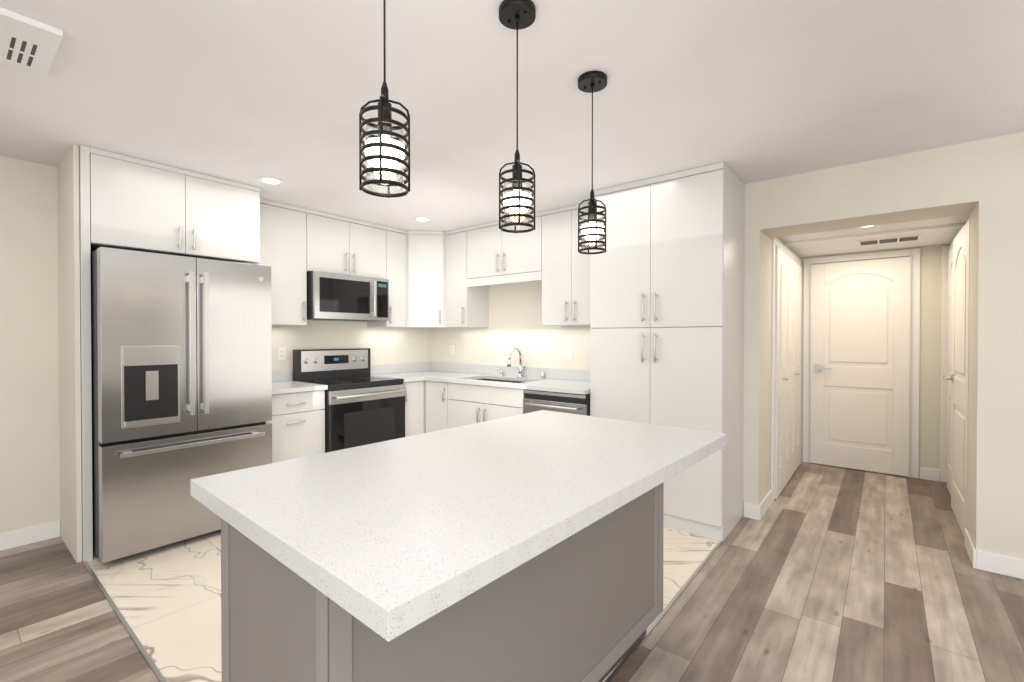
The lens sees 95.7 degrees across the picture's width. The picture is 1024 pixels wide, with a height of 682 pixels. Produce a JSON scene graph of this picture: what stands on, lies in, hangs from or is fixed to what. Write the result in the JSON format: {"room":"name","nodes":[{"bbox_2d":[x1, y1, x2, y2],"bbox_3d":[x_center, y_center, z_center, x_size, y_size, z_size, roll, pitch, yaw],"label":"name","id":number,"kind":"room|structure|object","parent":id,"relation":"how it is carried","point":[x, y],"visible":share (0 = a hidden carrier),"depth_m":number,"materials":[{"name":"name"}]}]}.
{"room":"kitchen","nodes":[
{"label":"kitchen","id":0,"kind":"room"},
{"bbox_2d":[0,144,430,562],"bbox_3d":[-3.065,0.078,2.512,0.695,2.400,7.500,0,1,39],"label":"wall","id":1,"kind":"structure","parent":0,"point":[40,422],"depth_m":2.91,"materials":[{"name":"beige paint"}]},
{"bbox_2d":[0,520,59,550],"bbox_3d":[-4.220,1.235,1.440,0.016,0.105,4.064,0,1,39],"label":"baseboard","id":2,"kind":"structure","parent":1,"relation":"attached to","point":[24,536],"depth_m":2.91,"materials":[{"name":"white wood"}]},
{"bbox_2d":[278,347,285,359],"bbox_3d":[-2.049,0.114,4.128,0.007,0.116,0.072,0,1,39],"label":"electrical outlet","id":3,"kind":"object","parent":1,"relation":"attached to","point":[281,353],"visible":1,"depth_m":4.13,"materials":[{"name":"white plastic"}]},
{"bbox_2d":[256,198,307,325],"bbox_3d":[-2.037,-0.633,3.879,0.327,0.998,0.492,0,1,39],"label":"upper cabinet","id":4,"kind":"object","parent":1,"relation":"attached to","point":[297,244],"depth_m":3.83,"materials":[{"name":"white wood"}]},
{"bbox_2d":[308,209,387,278],"bbox_3d":[-1.628,-0.871,4.384,0.327,0.531,0.809,0,1,39],"label":"upper cabinet","id":5,"kind":"object","parent":1,"relation":"attached to","point":[336,244],"depth_m":4.26,"materials":[{"name":"white wood"}]},
{"bbox_2d":[307,271,388,321],"bbox_3d":[-1.579,-0.397,4.341,0.460,0.409,0.756,0,1,39],"label":"microwave","id":6,"kind":"object","parent":5,"relation":"attached to","point":[337,297],"visible":0.96,"depth_m":4.17,"materials":[{"name":"grey metal"}]},
{"bbox_2d":[367,227,405,327],"bbox_3d":[-1.295,-0.641,4.799,0.327,0.998,0.249,0,1,39],"label":"upper cabinet","id":7,"kind":"object","parent":1,"relation":"attached to","point":[396,237],"depth_m":4.70,"materials":[{"name":"white wood"}]},
{"bbox_2d":[87,526,720,681],"bbox_3d":[-0.630,1.270,3.212,3.380,0.004,3.130,0,1,39],"label":"floor","id":8,"kind":"structure","parent":0,"point":[166,599],"depth_m":2.36,"materials":[{"name":"white tile"}]},
{"bbox_2d":[79,145,259,561],"bbox_3d":[-2.377,0.073,3.215,0.639,2.398,0.977,0,1,39],"label":"tall cabinet","id":9,"kind":"object","parent":8,"relation":"on","point":[130,203],"visible":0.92,"depth_m":2.88,"materials":[{"name":"white wood"}]},
{"bbox_2d":[91,247,271,562],"bbox_3d":[-2.264,0.367,3.141,0.856,1.812,0.910,0,1,39],"label":"fridge","id":10,"kind":"object","parent":8,"relation":"on","point":[181,361],"visible":0.94,"depth_m":2.79,"materials":[{"name":"grey metal"}]},
{"bbox_2d":[266,390,324,462],"bbox_3d":[-1.929,0.833,3.814,0.592,0.868,0.503,0,1,39],"label":"base cabinet","id":11,"kind":"object","parent":8,"relation":"on","point":[297,422],"depth_m":3.64,"materials":[{"name":"white wood"}]},
{"bbox_2d":[272,370,327,394],"bbox_3d":[-1.913,0.329,3.798,0.633,0.135,0.507,0,1,39],"label":"countertop","id":12,"kind":"structure","parent":11,"relation":"on","point":[282,383],"depth_m":3.78,"materials":[{"name":"white stone"}]},
{"bbox_2d":[293,348,406,452],"bbox_3d":[-1.467,0.670,4.261,0.692,1.185,0.760,0,1,39],"label":"range","id":13,"kind":"object","parent":8,"relation":"on","point":[363,406],"visible":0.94,"depth_m":4.16,"materials":[{"name":"black metal"}]},
{"bbox_2d":[403,380,425,436],"bbox_3d":[-1.195,0.825,4.723,0.592,0.868,0.287,0,1,39],"label":"base cabinet","id":14,"kind":"object","parent":8,"relation":"on","point":[415,393],"depth_m":4.55,"materials":[{"name":"white wood"}]},
{"bbox_2d":[371,363,423,381],"bbox_3d":[-1.200,0.322,4.680,0.635,0.135,0.224,0,1,39],"label":"countertop","id":15,"kind":"structure","parent":14,"relation":"on","point":[408,373],"depth_m":4.94,"materials":[{"name":"white stone"}]},
{"bbox_2d":[404,362,589,394],"bbox_3d":[-0.220,0.324,4.457,2.440,0.135,0.660,0,1,39],"label":"countertop","id":16,"kind":"structure","parent":14,"relation":"on","point":[574,381],"depth_m":4.43,"materials":[{"name":"white stone"}]},
{"bbox_2d":[460,379,521,407],"bbox_3d":[-0.115,0.479,4.376,0.784,0.173,0.434,0,1,39],"label":"sink","id":17,"kind":"object","parent":16,"relation":"in","point":[499,381],"visible":0.12,"depth_m":4.61,"materials":[{"name":"silver metal"}]},
{"bbox_2d":[498,347,544,378],"bbox_3d":[0.034,0.207,4.481,0.546,0.296,0.226,0,1,39],"label":"faucet","id":18,"kind":"object","parent":16,"relation":"on","point":[521,369],"visible":1,"depth_m":4.52,"materials":[{"name":"silver metal"}]},
{"bbox_2d":[425,381,524,432],"bbox_3d":[-0.214,0.827,4.476,1.240,0.868,0.628,0,1,39],"label":"base cabinet","id":19,"kind":"object","parent":8,"relation":"on","point":[446,407],"visible":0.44,"depth_m":4.29,"materials":[{"name":"white wood"}]},
{"bbox_2d":[524,389,589,415],"bbox_3d":[0.491,0.834,3.881,0.590,0.864,0.634,0,1,39],"label":"dishwasher","id":20,"kind":"object","parent":8,"relation":"on","point":[537,400],"visible":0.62,"depth_m":3.64,"materials":[{"name":"grey metal"}]},
{"bbox_2d":[590,162,743,541],"bbox_3d":[1.120,0.071,3.416,0.945,2.398,0.594,0,1,39],"label":"pantry","id":21,"kind":"object","parent":8,"relation":"on","point":[667,308],"visible":0.81,"depth_m":3.13,"materials":[{"name":"white wood"}]},
{"bbox_2d":[0,461,1023,681],"bbox_3d":[0.262,1.320,1.124,7.630,0.060,9.500,0,1,39],"label":"floor","id":22,"kind":"structure","parent":0,"point":[821,573],"depth_m":2.23,"materials":[{"name":"brown wood"}]},
{"bbox_2d":[83,541,721,681],"bbox_3d":[-0.572,1.273,2.797,2.790,0.006,2.582,0,1,39],"label":"transition strip","id":23,"kind":"object","parent":22,"relation":"on","point":[159,675],"depth_m":2.09,"materials":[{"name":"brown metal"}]},
{"bbox_2d":[221,490,663,681],"bbox_3d":[-0.060,0.856,1.641,0.637,0.858,1.557,0,1,39],"label":"kitchen island","id":24,"kind":"object","parent":22,"relation":"on","point":[577,620],"depth_m":1.24,"materials":[{"name":"grey wood"}]},
{"bbox_2d":[190,410,727,661],"bbox_3d":[-0.005,0.404,1.590,1.000,0.044,1.652,0,1,39],"label":"island countertop","id":25,"kind":"structure","parent":24,"relation":"on","point":[412,539],"depth_m":1.14,"materials":[{"name":"white stone"}]},
{"bbox_2d":[0,0,1023,231],"bbox_3d":[-0.366,-1.153,0.324,7.630,0.100,7.500,0,1,39],"label":"ceiling","id":26,"kind":"structure","parent":0,"point":[248,92],"depth_m":2.07,"materials":[{"name":"white paint"}]},
{"bbox_2d":[0,7,62,75],"bbox_3d":[-1.933,-1.100,1.576,0.400,0.025,0.540,0,1,39],"label":"ceiling vent","id":27,"kind":"object","parent":26,"relation":"in","point":[29,44],"visible":1,"depth_m":1.69,"materials":[{"name":"white plastic"}]},
{"bbox_2d":[257,176,284,184],"bbox_3d":[-1.693,-1.125,3.258,0.170,0.006,0.170,0,1,39],"label":"recessed light","id":28,"kind":"object","parent":26,"relation":"in","point":[270,180],"visible":0.98,"depth_m":3.25,"materials":[{"name":"white plastic"}]},
{"bbox_2d":[359,0,409,197],"bbox_3d":[-0.315,-0.741,1.147,0.124,0.736,0.124,0,1,39],"label":"pendant light","id":29,"kind":"object","parent":26,"relation":"hanging from","point":[385,151],"visible":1,"depth_m":1.13,"materials":[{"name":"black metal"}]},
{"bbox_2d":[413,217,431,221],"bbox_3d":[-0.833,-1.135,4.324,0.170,0.006,0.170,0,1,39],"label":"recessed light","id":30,"kind":"object","parent":26,"relation":"in","point":[423,219],"visible":1,"depth_m":4.32,"materials":[{"name":"white plastic"}]},
{"bbox_2d":[499,0,535,232],"bbox_3d":[0.018,-0.745,1.560,0.124,0.736,0.124,0,1,39],"label":"pendant light","id":31,"kind":"object","parent":26,"relation":"hanging from","point":[516,15],"visible":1,"depth_m":1.54,"materials":[{"name":"black metal"}]},
{"bbox_2d":[578,71,606,254],"bbox_3d":[0.343,-0.748,1.979,0.124,0.736,0.124,0,1,39],"label":"pendant light","id":32,"kind":"object","parent":26,"relation":"hanging from","point":[593,229],"visible":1,"depth_m":1.96,"materials":[{"name":"black metal"}]},
{"bbox_2d":[431,132,1023,558],"bbox_3d":[2.073,0.071,3.262,7.510,2.400,0.360,0,1,39],"label":"wall","id":33,"kind":"structure","parent":0,"point":[981,182],"depth_m":2.77,"materials":[{"name":"beige paint"}]},
{"bbox_2d":[396,231,451,327],"bbox_3d":[-0.916,-0.643,5.044,0.608,0.998,0.608,0,1,39],"label":"upper cabinet","id":34,"kind":"object","parent":33,"relation":"attached to","point":[425,279],"visible":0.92,"depth_m":4.81,"materials":[{"name":"white wood"}]},
{"bbox_2d":[450,345,454,354],"bbox_3d":[-0.677,0.104,5.245,0.072,0.116,0.007,0,1,39],"label":"electrical outlet","id":35,"kind":"object","parent":33,"relation":"attached to","point":[452,349],"visible":1,"depth_m":5.24,"materials":[{"name":"white plastic"}]},
{"bbox_2d":[445,228,488,327],"bbox_3d":[-0.471,-0.641,4.865,0.309,0.998,0.327,0,1,39],"label":"upper cabinet","id":36,"kind":"object","parent":33,"relation":"attached to","point":[466,302],"depth_m":4.74,"materials":[{"name":"white wood"}]},
{"bbox_2d":[465,212,540,281],"bbox_3d":[0.006,-0.878,4.478,0.914,0.518,0.327,0,1,39],"label":"upper cabinet","id":37,"kind":"object","parent":33,"relation":"attached to","point":[480,258],"depth_m":4.34,"materials":[{"name":"white wood"}]},
{"bbox_2d":[541,202,589,325],"bbox_3d":[0.599,-0.634,4.002,0.607,0.998,0.327,0,1,39],"label":"upper cabinet","id":38,"kind":"object","parent":33,"relation":"attached to","point":[565,272],"depth_m":3.92,"materials":[{"name":"white wood"}]},
{"bbox_2d":[565,347,571,359],"bbox_3d":[0.521,0.113,4.278,0.072,0.116,0.007,0,1,39],"label":"electrical outlet","id":39,"kind":"object","parent":33,"relation":"attached to","point":[568,353],"visible":1,"depth_m":4.27,"materials":[{"name":"white plastic"}]},
{"bbox_2d":[942,219,969,535],"bbox_3d":[3.084,0.249,3.212,0.104,2.030,0.811,0,1,39],"label":"door","id":40,"kind":"structure","parent":33,"relation":"in","point":[959,378],"depth_m":3.16,"materials":[{"name":"white paint"}]},
{"bbox_2d":[976,550,1023,578],"bbox_3d":[3.679,1.232,1.735,2.760,0.105,0.016,0,1,39],"label":"baseboard","id":41,"kind":"structure","parent":33,"relation":"attached to","point":[1001,564],"depth_m":2.54,"materials":[{"name":"white wood"}]},
{"bbox_2d":[762,233,801,499],"bbox_3d":[2.410,0.063,4.198,0.120,2.400,2.000,0,1,39],"label":"wall","id":42,"kind":"structure","parent":0,"point":[767,242],"depth_m":3.52,"materials":[{"name":"beige paint"}]},
{"bbox_2d":[771,237,800,502],"bbox_3d":[2.498,0.218,4.199,0.016,2.090,1.458,0,1,39],"label":"door frame","id":43,"kind":"structure","parent":42,"relation":"attached to","point":[776,242],"depth_m":3.64,"materials":[{"name":"white wood"}]},
{"bbox_2d":[774,247,801,498],"bbox_3d":[2.522,0.252,4.180,0.059,2.000,1.326,0,1,39],"label":"door","id":44,"kind":"structure","parent":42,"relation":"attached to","point":[787,452],"depth_m":4.05,"materials":[{"name":"white paint"}]},
{"bbox_2d":[758,457,975,568],"bbox_3d":[2.821,1.215,3.714,1.140,0.105,2.013,0,1,39],"label":"baseboard","id":45,"kind":"structure","parent":42,"relation":"attached to","point":[924,473],"depth_m":3.40,"materials":[{"name":"white wood"}]},
{"bbox_2d":[784,223,964,245],"bbox_3d":[2.838,-0.846,3.717,1.138,0.022,0.040,0,1,39],"label":"trim","id":46,"kind":"structure","parent":42,"relation":"attached to","point":[880,233],"depth_m":3.65,"materials":[{"name":"white wood"}]},
{"bbox_2d":[802,245,945,474],"bbox_3d":[3.491,0.060,4.534,1.080,2.400,0.120,0,1,39],"label":"wall","id":47,"kind":"structure","parent":0,"point":[930,352],"depth_m":4.21,"materials":[{"name":"beige paint"}]},
{"bbox_2d":[810,257,909,476],"bbox_3d":[3.353,0.238,4.500,0.770,2.030,0.085,0,1,39],"label":"door","id":48,"kind":"structure","parent":47,"relation":"in","point":[860,352],"depth_m":4.49,"materials":[{"name":"white paint"}]},
{"bbox_2d":[803,245,949,482],"bbox_3d":[3.451,0.205,4.463,1.109,2.112,0.042,0,1,39],"label":"door frame","id":49,"kind":"structure","parent":47,"relation":"attached to","point":[914,254],"depth_m":4.27,"materials":[{"name":"white wood"}]},
{"bbox_2d":[943,247,952,495],"bbox_3d":[3.585,0.247,3.814,0.068,2.024,0.499,0,1,39],"label":"door","id":50,"kind":"structure","parent":47,"relation":"in","point":[950,307],"depth_m":3.87,"materials":[{"name":"white paint"}]},
{"bbox_2d":[778,214,969,257],"bbox_3d":[2.938,-1.046,3.839,1.140,0.375,1.640,0,1,39],"label":"ceiling","id":51,"kind":"structure","parent":0,"point":[928,238],"depth_m":3.88,"materials":[{"name":"white paint"}]},
{"bbox_2d":[857,234,921,245],"bbox_3d":[3.201,-0.854,3.944,0.420,0.009,0.230,0,1,39],"label":"ceiling vent","id":52,"kind":"object","parent":51,"relation":"in","point":[890,240],"visible":0.98,"depth_m":3.92,"materials":[{"name":"white metal"}]}
]}

